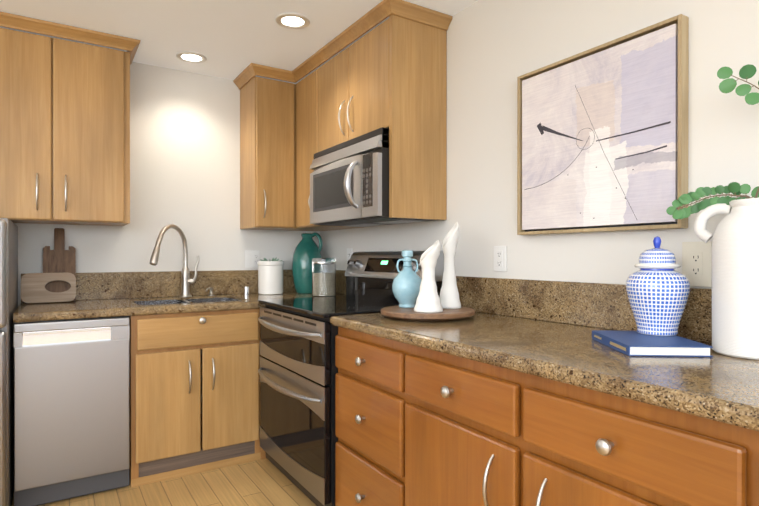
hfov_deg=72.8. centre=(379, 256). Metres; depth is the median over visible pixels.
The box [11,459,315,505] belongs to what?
floor
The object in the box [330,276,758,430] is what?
countertop
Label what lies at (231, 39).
ceiling
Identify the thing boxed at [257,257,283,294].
crock
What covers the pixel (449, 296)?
figurine
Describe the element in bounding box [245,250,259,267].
outlet
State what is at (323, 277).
canister
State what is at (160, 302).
sink
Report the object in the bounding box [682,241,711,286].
electrical outlet
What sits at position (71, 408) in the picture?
dishwasher
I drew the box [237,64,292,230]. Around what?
upper cabinet
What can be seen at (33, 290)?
cutting board
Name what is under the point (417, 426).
base cabinet
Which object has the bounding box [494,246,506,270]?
electrical outlet
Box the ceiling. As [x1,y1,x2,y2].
[0,0,478,83]
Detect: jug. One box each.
[292,232,322,292]
[666,64,758,359]
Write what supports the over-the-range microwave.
attached to the upper cabinet at (390, 72)
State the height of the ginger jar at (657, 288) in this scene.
0.264 m
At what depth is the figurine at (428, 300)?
1.88 m
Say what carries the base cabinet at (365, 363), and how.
on the floor
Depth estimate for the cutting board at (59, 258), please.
2.65 m
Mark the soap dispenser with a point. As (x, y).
(211, 292)
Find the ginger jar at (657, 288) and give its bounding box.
[626,236,689,335]
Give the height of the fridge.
1.214 m
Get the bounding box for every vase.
[392,250,420,307]
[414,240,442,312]
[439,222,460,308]
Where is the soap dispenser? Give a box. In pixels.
[206,287,213,295]
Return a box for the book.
[592,330,712,356]
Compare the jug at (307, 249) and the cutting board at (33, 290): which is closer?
the cutting board at (33, 290)
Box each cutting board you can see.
[21,273,75,303]
[43,228,75,300]
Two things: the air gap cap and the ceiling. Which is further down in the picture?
the air gap cap
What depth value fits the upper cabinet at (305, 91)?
2.98 m
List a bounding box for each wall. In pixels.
[14,62,319,413]
[320,0,758,288]
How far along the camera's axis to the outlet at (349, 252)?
3.13 m
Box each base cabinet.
[129,309,266,486]
[335,327,394,505]
[395,341,734,505]
[735,426,758,505]
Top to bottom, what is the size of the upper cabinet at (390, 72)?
0.527 m
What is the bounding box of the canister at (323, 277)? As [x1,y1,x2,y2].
[312,258,335,296]
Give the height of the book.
0.024 m
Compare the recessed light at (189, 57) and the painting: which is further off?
the recessed light at (189, 57)
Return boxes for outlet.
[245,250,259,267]
[347,248,352,265]
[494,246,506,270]
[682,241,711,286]
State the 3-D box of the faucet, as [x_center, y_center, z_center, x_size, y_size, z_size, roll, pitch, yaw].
[-1.130,0.024,2.842,0.287,0.410,0.244,0,0,-32]
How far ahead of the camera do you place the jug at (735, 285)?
1.21 m
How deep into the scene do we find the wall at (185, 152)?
3.01 m
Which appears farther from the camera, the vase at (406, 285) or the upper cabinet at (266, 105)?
the upper cabinet at (266, 105)
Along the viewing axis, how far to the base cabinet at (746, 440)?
0.83 m
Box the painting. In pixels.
[517,14,688,234]
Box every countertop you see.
[13,269,345,322]
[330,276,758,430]
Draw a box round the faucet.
[149,224,198,296]
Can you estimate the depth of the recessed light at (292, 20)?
2.37 m
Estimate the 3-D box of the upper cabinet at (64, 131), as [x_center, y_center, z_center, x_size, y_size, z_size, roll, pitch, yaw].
[-1.607,-0.629,2.557,0.637,0.918,0.302,0,0,-32]
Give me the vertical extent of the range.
1.089 m
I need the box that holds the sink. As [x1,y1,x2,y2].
[134,298,241,304]
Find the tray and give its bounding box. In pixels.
[381,305,474,319]
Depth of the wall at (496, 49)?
1.91 m
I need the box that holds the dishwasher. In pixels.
[14,316,129,505]
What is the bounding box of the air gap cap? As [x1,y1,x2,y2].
[244,286,248,294]
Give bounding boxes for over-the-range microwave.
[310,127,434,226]
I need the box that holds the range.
[258,250,443,505]
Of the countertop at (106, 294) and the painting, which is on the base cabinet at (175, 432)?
the countertop at (106, 294)
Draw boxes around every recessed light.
[176,51,206,62]
[275,13,309,28]
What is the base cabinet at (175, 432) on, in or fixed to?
on the floor
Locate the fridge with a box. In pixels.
[0,218,17,505]
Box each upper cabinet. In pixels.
[0,12,131,225]
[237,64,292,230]
[293,56,362,230]
[317,0,448,155]
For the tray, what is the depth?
1.86 m
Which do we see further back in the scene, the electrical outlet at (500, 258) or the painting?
the electrical outlet at (500, 258)

